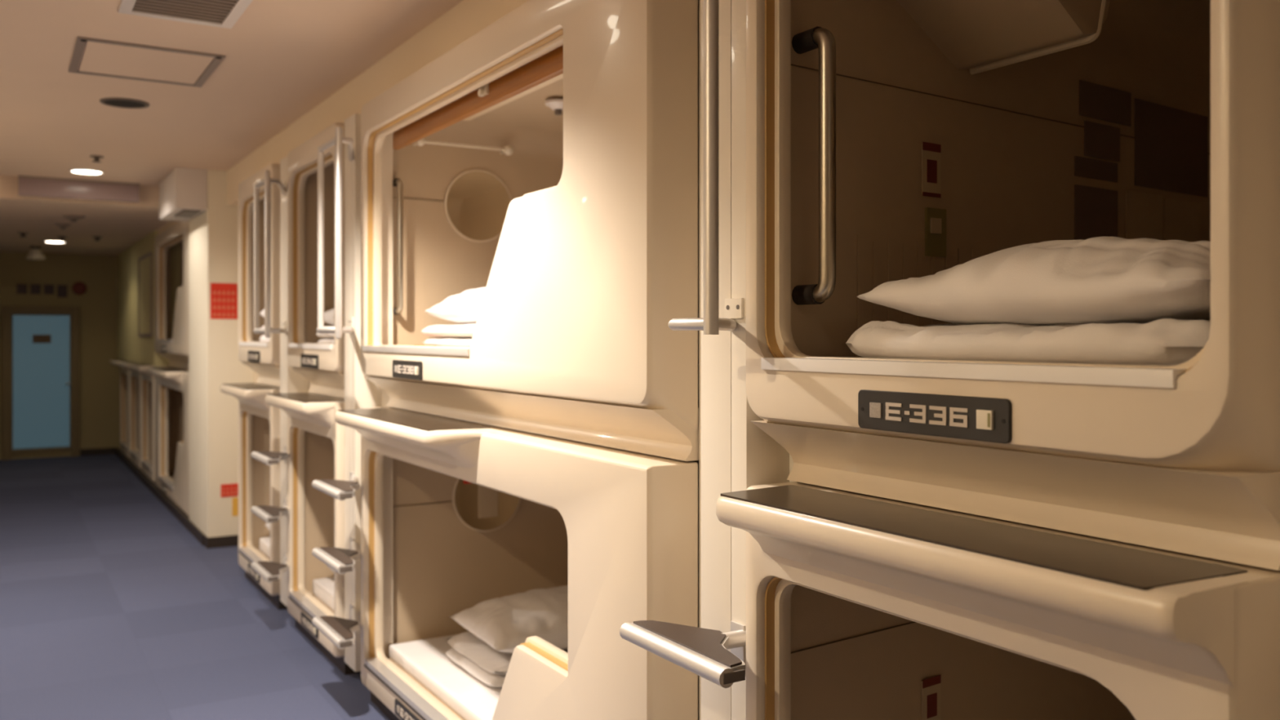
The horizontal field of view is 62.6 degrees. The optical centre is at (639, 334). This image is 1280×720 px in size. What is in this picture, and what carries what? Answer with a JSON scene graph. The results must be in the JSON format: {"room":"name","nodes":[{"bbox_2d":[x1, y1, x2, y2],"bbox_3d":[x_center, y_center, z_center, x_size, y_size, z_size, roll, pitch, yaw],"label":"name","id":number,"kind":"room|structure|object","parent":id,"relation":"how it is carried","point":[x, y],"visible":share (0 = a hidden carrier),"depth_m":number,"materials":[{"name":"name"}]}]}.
{"room":"capsule hotel corridor","nodes":[
{"label":"capsule hotel corridor","id":0,"kind":"room"},
{"bbox_2d":[0,251,119,459],"bbox_3d":[-5.755,0.220,11.686,4.500,2.180,0.150,0,0,-31],"label":"wall","id":1,"kind":"structure","parent":0,"point":[100,379],"depth_m":11.45,"materials":[{"name":"beige paint"}]},
{"bbox_2d":[16,284,26,293],"bbox_3d":[-6.526,-0.482,11.121,0.095,0.105,0.011,0,0,-31],"label":"square sign","id":2,"kind":"object","parent":1,"relation":"attached to","point":[20,288],"visible":1,"depth_m":11.12,"materials":[{"name":"grey"}]},
{"bbox_2d":[30,284,40,293],"bbox_3d":[-6.420,-0.482,11.187,0.095,0.105,0.011,0,0,-31],"label":"square sign","id":3,"kind":"object","parent":1,"relation":"attached to","point":[34,288],"visible":1,"depth_m":11.18,"materials":[{"name":"grey"}]},
{"bbox_2d":[2,306,79,460],"bbox_3d":[-6.350,0.505,11.177,0.715,1.610,0.099,0,0,-31],"label":"door","id":4,"kind":"structure","parent":1,"relation":"in","point":[46,340],"depth_m":11.17,"materials":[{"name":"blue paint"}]},
{"bbox_2d":[44,284,53,294],"bbox_3d":[-6.313,-0.482,11.251,0.095,0.105,0.011,0,0,-31],"label":"square sign","id":5,"kind":"object","parent":1,"relation":"attached to","point":[48,289],"visible":1,"depth_m":11.24,"materials":[{"name":"grey"}]},
{"bbox_2d":[57,284,67,297],"bbox_3d":[-6.206,-0.468,11.316,0.095,0.135,0.011,0,0,-31],"label":"square sign","id":6,"kind":"object","parent":1,"relation":"attached to","point":[62,290],"visible":1,"depth_m":11.31,"materials":[{"name":"grey"}]},
{"bbox_2d":[71,281,86,294],"bbox_3d":[-6.062,-0.500,11.393,0.139,0.139,0.030,0,0,-31],"label":"fire alarm","id":7,"kind":"object","parent":1,"relation":"attached to","point":[78,288],"visible":1,"depth_m":11.38,"materials":[{"name":"red"}]},
{"bbox_2d":[80,447,116,455],"bbox_3d":[-5.907,1.275,11.494,0.360,0.070,0.020,0,0,-31],"label":"baseboard","id":8,"kind":"structure","parent":1,"relation":"attached to","point":[108,451],"depth_m":11.48,"materials":[{"name":"brown"}]},
{"bbox_2d":[0,175,171,255],"bbox_3d":[-4.549,-1.002,9.557,4.650,0.264,5.340,0,0,-31],"label":"ceiling","id":9,"kind":"structure","parent":0,"point":[121,224],"depth_m":8.11,"materials":[{"name":"paint"}]},
{"bbox_2d":[17,231,29,237],"bbox_3d":[-5.255,-0.852,8.976,0.083,0.036,0.083,0,0,-31],"label":"sprinkler","id":10,"kind":"object","parent":9,"relation":"attached to","point":[23,233],"visible":1,"depth_m":8.96,"materials":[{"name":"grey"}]},
{"bbox_2d":[26,245,45,259],"bbox_3d":[-5.923,-0.805,10.326,0.168,0.130,0.168,0,0,-31],"label":"ceiling lamp","id":11,"kind":"object","parent":9,"relation":"attached to","point":[35,253],"visible":1,"depth_m":10.28,"materials":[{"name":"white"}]},
{"bbox_2d":[43,240,66,243],"bbox_3d":[-5.460,-0.866,9.834,0.196,0.008,0.196,0,0,-31],"label":"recessed light","id":12,"kind":"object","parent":9,"relation":"in","point":[51,242],"visible":1,"depth_m":9.86,"materials":[{"name":"white glass"}]},
{"bbox_2d":[56,235,66,240],"bbox_3d":[-5.128,-0.852,9.346,0.083,0.036,0.083,0,0,-31],"label":"sprinkler","id":13,"kind":"object","parent":9,"relation":"attached to","point":[61,237],"visible":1,"depth_m":9.33,"materials":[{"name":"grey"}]},
{"bbox_2d":[53,222,71,229],"bbox_3d":[-4.522,-0.849,8.252,0.119,0.042,0.119,0,0,-31],"label":"smoke detector","id":14,"kind":"object","parent":9,"relation":"attached to","point":[62,225],"visible":1,"depth_m":8.22,"materials":[{"name":"beige plastic"}]},
{"bbox_2d":[62,214,84,222],"bbox_3d":[-4.150,-0.849,7.717,0.149,0.042,0.149,0,0,-31],"label":"smoke detector","id":15,"kind":"object","parent":9,"relation":"attached to","point":[73,218],"visible":1,"depth_m":7.68,"materials":[{"name":"beige plastic"}]},
{"bbox_2d":[92,235,102,240],"bbox_3d":[-4.820,-0.852,9.358,0.083,0.036,0.083,0,0,-31],"label":"sprinkler","id":16,"kind":"object","parent":9,"relation":"attached to","point":[97,238],"visible":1,"depth_m":9.34,"materials":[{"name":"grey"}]},
{"bbox_2d":[116,230,180,365],"bbox_3d":[-4.816,-0.304,10.238,0.200,1.132,3.300,0,0,-31],"label":"capsule","id":17,"kind":"structure","parent":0,"point":[130,347],"depth_m":10.04,"materials":[{"name":"beige paint"}]},
{"bbox_2d":[137,251,152,337],"bbox_3d":[-4.358,-0.340,9.276,0.014,0.720,0.940,0,0,-31],"label":"framed board","id":18,"kind":"object","parent":17,"relation":"attached to","point":[144,262],"visible":1,"depth_m":9.24,"materials":[{"name":"grey metal"}]},
{"bbox_2d":[0,453,390,719],"bbox_3d":[-1.833,1.360,5.088,4.650,0.100,15.800,0,0,-31],"label":"floor","id":19,"kind":"structure","parent":0,"point":[111,608],"depth_m":4.82,"materials":[{"name":"blue carpet"}]},
{"bbox_2d":[110,359,129,458],"bbox_3d":[-4.737,0.785,11.257,1.605,1.050,0.920,0,0,-31],"label":"pod","id":20,"kind":"object","parent":19,"relation":"on","point":[124,372],"visible":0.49,"depth_m":11.26,"materials":[{"name":"beige plastic"}]},
{"bbox_2d":[111,359,127,360],"bbox_3d":[-5.348,0.262,10.904,0.172,0.004,0.791,0,0,-31],"label":"shelf","id":21,"kind":"object","parent":20,"relation":"attached to","point":[111,359],"depth_m":10.91,"materials":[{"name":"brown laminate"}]},
{"bbox_2d":[118,360,141,469],"bbox_3d":[-4.228,0.785,10.420,1.605,1.050,0.920,0,0,-31],"label":"pod","id":22,"kind":"object","parent":19,"relation":"on","point":[135,375],"visible":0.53,"depth_m":10.42,"materials":[{"name":"beige plastic"}]},
{"bbox_2d":[120,360,139,363],"bbox_3d":[-4.839,0.262,10.067,0.172,0.004,0.791,0,0,-31],"label":"shelf","id":23,"kind":"object","parent":22,"relation":"attached to","point":[121,362],"depth_m":10.00,"materials":[{"name":"brown laminate"}]},
{"bbox_2d":[128,363,157,482],"bbox_3d":[-3.719,0.785,9.582,1.605,1.050,0.920,0,0,-31],"label":"pod","id":24,"kind":"object","parent":19,"relation":"on","point":[148,380],"visible":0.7,"depth_m":9.58,"materials":[{"name":"beige plastic"}]},
{"bbox_2d":[130,363,151,365],"bbox_3d":[-4.330,0.262,9.229,0.172,0.004,0.791,0,0,-31],"label":"shelf","id":25,"kind":"object","parent":24,"relation":"attached to","point":[131,364],"depth_m":9.18,"materials":[{"name":"brown laminate"}]},
{"bbox_2d":[148,365,189,516],"bbox_3d":[-3.101,0.785,8.229,1.255,1.050,1.955,0,0,-31],"label":"pod","id":26,"kind":"object","parent":19,"relation":"on","point":[171,383],"visible":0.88,"depth_m":8.53,"materials":[{"name":"beige plastic"}]},
{"bbox_2d":[149,367,189,372],"bbox_3d":[-3.530,0.262,7.913,0.172,0.004,1.031,0,0,-31],"label":"shelf","id":27,"kind":"object","parent":26,"relation":"attached to","point":[151,369],"depth_m":7.89,"materials":[{"name":"brown laminate"}]},
{"bbox_2d":[155,220,189,369],"bbox_3d":[-3.060,-0.281,8.253,1.159,1.078,1.955,0,0,-31],"label":"pod","id":28,"kind":"object","parent":26,"relation":"on","point":[175,350],"visible":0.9,"depth_m":8.20,"materials":[{"name":"beige plastic"}]},
{"bbox_2d":[220,382,287,609],"bbox_3d":[-1.142,0.785,5.841,2.125,1.050,0.830,0,0,-31],"label":"pod","id":29,"kind":"object","parent":19,"relation":"on","point":[259,422],"visible":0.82,"depth_m":5.67,"materials":[{"name":"beige plastic"}]},
{"bbox_2d":[222,382,279,390],"bbox_3d":[-1.972,0.262,5.349,0.172,0.004,0.691,0,0,-31],"label":"shelf","id":30,"kind":"object","parent":29,"relation":"attached to","point":[240,386],"depth_m":5.32,"materials":[{"name":"beige plastic"}]},
{"bbox_2d":[238,163,279,386],"bbox_3d":[-1.101,-0.281,5.866,2.029,1.078,0.830,0,0,-31],"label":"pod","id":31,"kind":"object","parent":29,"relation":"on","point":[262,357],"visible":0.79,"depth_m":5.56,"materials":[{"name":"beige plastic"}]},
{"bbox_3d":[-1.096,0.056,5.799,1.750,0.012,0.850,0,0,-31],"label":"mattress","id":32,"kind":"object","parent":31,"relation":"in","visible":0},
{"bbox_2d":[259,325,270,342],"bbox_3d":[-1.786,-0.002,5.563,0.369,0.101,0.487,0,0,-31],"label":"duvet","id":33,"kind":"object","parent":32,"relation":"on","point":[263,338],"visible":0.04,"depth_m":5.53,"materials":[{"name":"white fabric"}]},
{"bbox_2d":[259,308,264,316],"bbox_3d":[-1.779,-0.127,5.566,0.360,0.152,0.460,0,0,-31],"label":"pillow","id":34,"kind":"object","parent":33,"relation":"on","point":[262,313],"visible":0.02,"depth_m":5.62,"materials":[{"name":"white fabric"}]},
{"bbox_2d":[259,537,270,558],"bbox_3d":[-1.096,1.135,5.799,1.750,0.069,0.850,0,0,-31],"label":"mattress","id":35,"kind":"object","parent":29,"relation":"in","point":[264,543],"visible":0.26,"depth_m":5.60,"materials":[{"name":"white fabric"}]},
{"bbox_2d":[264,523,270,530],"bbox_3d":[-1.696,1.002,5.545,0.440,0.199,0.500,0,0,-31],"label":"pillow","id":36,"kind":"object","parent":35,"relation":"on","point":[267,525],"visible":0.02,"depth_m":5.59,"materials":[{"name":"white fabric"}]},
{"bbox_2d":[280,155,311,607],"bbox_3d":[-1.569,0.245,4.918,0.175,2.130,0.300,0,0,-31],"label":"trim","id":37,"kind":"structure","parent":19,"relation":"on","point":[291,381],"depth_m":4.89,"materials":[{"name":"beige paint"}]},
{"bbox_2d":[250,169,288,582],"bbox_3d":[-1.608,0.189,4.667,0.180,1.793,0.418,0,0,-31],"label":"ladder","id":38,"kind":"object","parent":37,"relation":"attached to","point":[270,571],"visible":1,"depth_m":4.55,"materials":[{"name":"silver metal"}]},
{"bbox_2d":[344,113,391,671],"bbox_3d":[-0.993,0.245,3.969,0.175,2.130,0.271,0,0,-31],"label":"trim","id":39,"kind":"structure","parent":19,"relation":"on","point":[360,393],"depth_m":3.93,"materials":[{"name":"beige paint"}]},
{"bbox_2d":[311,125,359,649],"bbox_3d":[-1.042,0.189,3.735,0.180,1.793,0.438,0,0,-31],"label":"ladder","id":40,"kind":"object","parent":39,"relation":"attached to","point":[338,630],"visible":1,"depth_m":3.64,"materials":[{"name":"silver metal"}]},
{"bbox_2d":[265,392,699,675],"bbox_3d":[-0.555,0.785,4.876,2.125,1.050,0.820,0,0,-31],"label":"pod","id":41,"kind":"object","parent":19,"relation":"on","point":[315,440],"visible":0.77,"depth_m":4.70,"materials":[{"name":"beige plastic"}]},
{"bbox_2d":[267,392,344,403],"bbox_3d":[-1.393,0.262,4.396,0.172,0.004,0.701,0,0,-31],"label":"shelf","id":42,"kind":"object","parent":41,"relation":"attached to","point":[289,397],"depth_m":4.37,"materials":[{"name":"beige plastic"}]},
{"bbox_2d":[287,122,344,398],"bbox_3d":[-0.514,-0.281,4.901,2.029,1.078,0.820,0,0,-31],"label":"pod","id":43,"kind":"object","parent":41,"relation":"on","point":[322,364],"visible":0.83,"depth_m":4.70,"materials":[{"name":"beige plastic"}]},
{"bbox_3d":[-0.511,0.056,4.838,1.750,0.012,0.840,0,0,-31],"label":"mattress","id":44,"kind":"object","parent":43,"relation":"in","visible":0},
{"bbox_2d":[315,332,333,343],"bbox_3d":[-1.151,0.013,4.588,0.432,0.072,0.513,0,0,-31],"label":"duvet","id":45,"kind":"object","parent":44,"relation":"on","point":[330,336],"visible":0.06,"depth_m":4.52,"materials":[{"name":"white fabric"}]},
{"bbox_2d":[316,308,333,325],"bbox_3d":[-1.132,-0.086,4.578,0.420,0.130,0.500,0,0,-31],"label":"pillow","id":46,"kind":"object","parent":45,"relation":"on","point":[328,315],"visible":0.02,"depth_m":4.55,"materials":[{"name":"white fabric"}]},
{"bbox_2d":[312,577,333,610],"bbox_3d":[-0.511,1.135,4.838,1.750,0.069,0.840,0,0,-31],"label":"mattress","id":47,"kind":"object","parent":41,"relation":"in","point":[323,588],"visible":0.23,"depth_m":4.61,"materials":[{"name":"white fabric"}]},
{"bbox_2d":[334,407,699,719],"bbox_3d":[-0.058,0.785,3.210,1.265,1.050,1.987,0,0,-31],"label":"pod","id":48,"kind":"object","parent":19,"relation":"on","point":[457,515],"visible":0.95,"depth_m":2.68,"materials":[{"name":"beige plastic"}]},
{"bbox_2d":[337,408,491,431],"bbox_3d":[-0.736,0.262,3.304,0.182,0.004,0.931,0,0,-31],"label":"shelf","id":49,"kind":"object","parent":48,"relation":"attached to","point":[394,420],"depth_m":3.21,"materials":[{"name":"beige plastic"}]},
{"bbox_2d":[389,634,502,719],"bbox_3d":[0.004,1.145,3.267,1.000,0.049,1.880,0,0,-31],"label":"mattress","id":50,"kind":"object","parent":48,"relation":"in","point":[426,660],"visible":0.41,"depth_m":3.45,"materials":[{"name":"white fabric"}]},
{"bbox_2d":[444,631,568,687],"bbox_3d":[-0.305,1.079,3.643,0.652,0.079,0.493,0,0,-31],"label":"duvet","id":51,"kind":"object","parent":50,"relation":"on","point":[489,665],"visible":0.22,"depth_m":3.45,"materials":[{"name":"white fabric"}]},
{"bbox_2d":[448,585,568,653],"bbox_3d":[-0.260,0.967,3.645,0.696,0.165,0.484,0,0,-31],"label":"pillow","id":52,"kind":"object","parent":51,"relation":"on","point":[504,623],"visible":0.38,"depth_m":3.46,"materials":[{"name":"white fabric"}]},
{"bbox_2d":[452,478,520,532],"bbox_3d":[-0.586,0.615,4.045,0.284,0.284,0.006,0,0,-31],"label":"mirror","id":53,"kind":"object","parent":48,"relation":"attached to","point":[476,508],"depth_m":4.03,"materials":[{"name":"silver mirror"}]},
{"bbox_2d":[454,479,519,530],"bbox_3d":[-0.584,0.615,4.042,0.270,0.270,0.001,0,0,-31],"label":"mirror glass","id":54,"kind":"object","parent":48,"relation":"attached to","point":[477,507],"depth_m":4.03,"materials":[{"name":"white"}]},
{"bbox_2d":[360,0,699,461],"bbox_3d":[-0.013,-0.281,3.238,1.159,1.078,1.987,0,0,-31],"label":"pod","id":55,"kind":"object","parent":48,"relation":"on","point":[574,200],"visible":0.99,"depth_m":2.52,"materials":[{"name":"beige plastic"}]},
{"bbox_2d":[394,365,397,372],"bbox_3d":[-0.790,0.111,3.409,0.003,0.022,0.023,0,0,-31],"label":"speaker grille","id":56,"kind":"object","parent":55,"relation":"attached to","point":[395,366],"depth_m":3.40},
{"bbox_2d":[414,344,437,346],"bbox_3d":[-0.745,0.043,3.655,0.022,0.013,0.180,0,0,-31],"label":"mattress","id":57,"kind":"object","parent":55,"relation":"on","point":[415,344],"visible":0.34,"depth_m":3.64,"materials":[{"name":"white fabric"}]},
{"bbox_2d":[444,169,511,242],"bbox_3d":[-0.616,-0.492,4.027,0.277,0.277,0.006,0,0,-31],"label":"mirror","id":58,"kind":"object","parent":55,"relation":"attached to","point":[477,202],"depth_m":4.02,"materials":[{"name":"silver mirror"}]},
{"bbox_2d":[446,171,510,240],"bbox_3d":[-0.614,-0.492,4.024,0.264,0.264,0.001,0,0,-31],"label":"mirror glass","id":59,"kind":"object","parent":55,"relation":"attached to","point":[477,202],"depth_m":4.02,"materials":[{"name":"white"}]},
{"bbox_3d":[0.121,0.056,3.315,0.750,0.012,1.860,0,0,-31],"label":"mattress","id":60,"kind":"object","parent":55,"relation":"in","visible":0},
{"bbox_2d":[421,324,475,346],"bbox_3d":[-0.442,0.006,3.617,0.453,0.085,0.734,0,0,-31],"label":"duvet","id":61,"kind":"object","parent":60,"relation":"on","point":[451,335],"visible":0.17,"depth_m":3.54,"materials":[{"name":"white fabric"}]},
{"bbox_2d":[423,286,486,324],"bbox_3d":[-0.414,-0.097,3.610,0.460,0.142,0.720,0,0,-28],"label":"pillow","id":62,"kind":"object","parent":61,"relation":"on","point":[464,308],"visible":0.15,"depth_m":3.54,"materials":[{"name":"white fabric"}]},
{"bbox_2d":[699,0,794,719],"bbox_3d":[0.194,0.245,2.017,0.175,2.130,0.310,0,0,-31],"label":"trim","id":63,"kind":"structure","parent":19,"relation":"on","point":[736,455],"depth_m":1.91,"materials":[{"name":"beige paint"}]},
{"bbox_2d":[619,0,746,688],"bbox_3d":[0.117,0.043,1.823,0.174,2.085,0.316,0,0,-31],"label":"ladder","id":64,"kind":"object","parent":63,"relation":"attached to","point":[704,652],"visible":1,"depth_m":1.68,"materials":[{"name":"silver metal"}]},
{"bbox_2d":[715,481,1279,719],"bbox_3d":[1.178,0.785,2.024,2.125,1.050,1.003,0,0,-31],"label":"pod","id":65,"kind":"object","parent":19,"relation":"on","point":[860,606],"visible":0.95,"depth_m":1.43,"materials":[{"name":"beige plastic"}]},
{"bbox_2d":[720,484,1247,590],"bbox_3d":[0.396,0.262,1.451,0.172,0.004,0.778,0,0,-31],"label":"shelf","id":66,"kind":"object","parent":65,"relation":"attached to","point":[1060,560],"depth_m":1.33,"materials":[{"name":"beige plastic"}]},
{"bbox_2d":[746,0,1279,570],"bbox_3d":[1.219,-0.281,2.049,2.029,1.078,1.003,0,0,-31],"label":"pod","id":67,"kind":"object","parent":65,"relation":"on","point":[887,140],"visible":0.97,"depth_m":1.80,"materials":[{"name":"beige plastic"}]},
{"bbox_2d":[869,402,881,417],"bbox_3d":[0.345,0.111,1.541,0.003,0.022,0.023,0,0,-31],"label":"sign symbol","id":68,"kind":"object","parent":67,"relation":"attached to","point":[875,408],"depth_m":1.54,"materials":[{"name":"white plastic"}]},
{"bbox_2d":[924,207,946,257],"bbox_3d":[0.586,-0.203,2.088,0.061,0.095,0.006,0,0,-37],"label":"wall switch","id":69,"kind":"object","parent":67,"relation":"attached to","point":[935,217],"depth_m":2.08,"materials":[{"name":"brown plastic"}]},
{"bbox_3d":[1.242,0.053,1.966,1.735,0.018,0.770,0,0,-31],"label":"mattress","id":70,"kind":"object","parent":67,"relation":"in","visible":0},
{"bbox_2d":[840,318,1210,365],"bbox_3d":[0.662,0.009,1.609,0.422,0.066,0.662,0,0,-31],"label":"duvet","id":71,"kind":"object","parent":70,"relation":"on","point":[1163,341],"visible":0.71,"depth_m":1.42,"materials":[{"name":"white fabric"}]},
{"bbox_2d":[856,236,1210,324],"bbox_3d":[0.681,-0.076,1.584,0.400,0.130,0.630,0,0,-27],"label":"pillow","id":72,"kind":"object","parent":71,"relation":"on","point":[1107,280],"visible":0.67,"depth_m":1.43,"materials":[{"name":"white fabric"}]},
{"bbox_2d":[189,169,253,537],"bbox_3d":[-2.733,0.148,6.858,0.270,2.324,0.760,0,0,-31],"label":"wall","id":73,"kind":"structure","parent":0,"point":[214,362],"depth_m":6.53,"materials":[{"name":"beige paint"}]},
{"bbox_2d":[114,447,204,545],"bbox_3d":[-4.229,1.278,9.073,0.045,0.065,5.900,0,0,-31],"label":"baseboard","id":74,"kind":"structure","parent":73,"relation":"attached to","point":[167,502],"depth_m":8.13,"materials":[{"name":"brown"}]},
{"bbox_2d":[156,220,178,235],"bbox_3d":[-3.447,-0.907,8.004,0.180,0.214,1.940,0,0,-31],"label":"trim","id":75,"kind":"structure","parent":73,"relation":"attached to","point":[171,223],"depth_m":8.31,"materials":[{"name":"beige paint"}]},
{"bbox_2d":[204,534,238,548],"bbox_3d":[-2.587,1.278,6.552,0.218,0.065,0.114,0,0,-31],"label":"baseboard","id":76,"kind":"structure","parent":73,"relation":"attached to","point":[227,540],"depth_m":6.49,"materials":[{"name":"brown"}]},
{"bbox_2d":[210,283,237,319],"bbox_3d":[-2.570,-0.207,6.509,0.157,0.221,0.005,0,0,-31],"label":"wall sign","id":77,"kind":"object","parent":73,"relation":"attached to","point":[224,296],"visible":1,"depth_m":6.51,"materials":[{"name":"red"}]},
{"bbox_2d":[221,483,238,497],"bbox_3d":[-2.528,0.964,6.534,0.135,0.078,0.005,0,0,-31],"label":"wall sign","id":78,"kind":"object","parent":73,"relation":"attached to","point":[227,490],"visible":0.77,"depth_m":6.53,"materials":[{"name":"red plastic"}]},
{"bbox_2d":[232,497,238,515],"bbox_3d":[-2.500,1.069,6.552,0.068,0.113,0.004,0,0,-31],"label":"sticker","id":79,"kind":"object","parent":73,"relation":"attached to","point":[235,500],"visible":0.64,"depth_m":6.54,"materials":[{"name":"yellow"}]},
{"bbox_2d":[0,0,462,186],"bbox_3d":[-0.447,-1.074,2.806,4.650,0.120,10.460,0,0,-31],"label":"ceiling","id":80,"kind":"structure","parent":0,"point":[283,59],"depth_m":4.23,"materials":[{"name":"paint"}]},
{"bbox_2d":[17,175,139,202],"bbox_3d":[-3.666,-0.951,6.900,0.700,0.126,0.060,0,0,-31],"label":"board","id":81,"kind":"object","parent":80,"relation":"attached to","point":[28,185],"visible":1,"depth_m":6.88,"materials":[{"name":"grey"}]},
{"bbox_2d":[68,168,104,174],"bbox_3d":[-3.434,-1.010,6.537,0.196,0.008,0.196,0,0,-31],"label":"recessed light","id":82,"kind":"object","parent":80,"relation":"in","point":[86,171],"visible":1,"depth_m":6.54,"materials":[{"name":"white glass"}]},
{"bbox_2d":[71,170,100,173],"bbox_3d":[-3.434,-1.012,6.537,0.165,0.002,0.165,0,0,-18],"label":"diffuser","id":83,"kind":"object","parent":82,"relation":"attached to","point":[73,171],"depth_m":6.54,"materials":[{"name":"white plastic"}]},
{"bbox_2d":[89,155,103,162],"bbox_3d":[-3.088,-0.998,5.987,0.069,0.032,0.069,0,0,-31],"label":"sprinkler","id":84,"kind":"object","parent":80,"relation":"attached to","point":[96,157],"visible":1,"depth_m":5.98,"materials":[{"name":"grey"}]},
{"bbox_2d":[99,97,149,108],"bbox_3d":[-2.250,-1.010,4.601,0.196,0.008,0.196,0,0,-31],"label":"recessed light","id":85,"kind":"object","parent":80,"relation":"in","point":[126,103],"visible":1,"depth_m":4.60,"materials":[{"name":"brown"}]},
{"bbox_2d":[68,35,225,87],"bbox_3d":[-1.851,-1.010,3.936,0.475,0.009,0.550,0,0,-31],"label":"ceiling hatch","id":86,"kind":"object","parent":80,"relation":"attached to","point":[101,57],"visible":1,"depth_m":3.91,"materials":[{"name":"grey metal"}]},
{"bbox_2d":[159,167,207,221],"bbox_3d":[-2.938,-0.885,6.760,0.178,0.256,0.795,0,0,-31],"label":"box","id":87,"kind":"object","parent":80,"relation":"attached to","point":[183,193],"visible":1,"depth_m":6.45,"materials":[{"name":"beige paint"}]},
{"bbox_2d":[174,208,201,217],"bbox_3d":[-2.849,-0.762,6.635,0.100,0.011,0.400,0,0,-31],"label":"outlet","id":88,"kind":"object","parent":87,"relation":"attached to","point":[186,213],"depth_m":6.58,"materials":[{"name":"brown"}]},
{"bbox_2d":[117,0,253,28],"bbox_3d":[-1.366,-1.010,3.178,0.335,0.008,0.470,0,0,-31],"label":"ceiling vent","id":89,"kind":"object","parent":80,"relation":"in","point":[216,13],"visible":1,"depth_m":3.27,"materials":[{"name":"white metal"}]},
{"bbox_2d":[253,371,258,382],"bbox_3d":[-2.324,0.148,6.580,0.140,2.324,1.660,0,0,-31],"label":"wall","id":90,"kind":"structure","parent":0,"point":[255,375],"depth_m":6.55,"materials":[{"name":"beige paint"}]},
{"bbox_2d":[226,0,563,205],"bbox_3d":[0.037,-0.907,2.538,0.300,0.214,9.500,0,0,-31],"label":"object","id":91,"kind":"structure","parent":90,"relation":"attached to","point":[468,18],"depth_m":3.83,"materials":[{"name":"beige paint"}]},
{"bbox_2d":[697,364,699,399],"bbox_3d":[0.189,0.148,6.141,0.100,2.324,15.500,0,0,-31],"label":"wall","id":92,"kind":"structure","parent":0,"point":[698,364],"depth_m":5.82,"materials":[{"name":"beige paint"}]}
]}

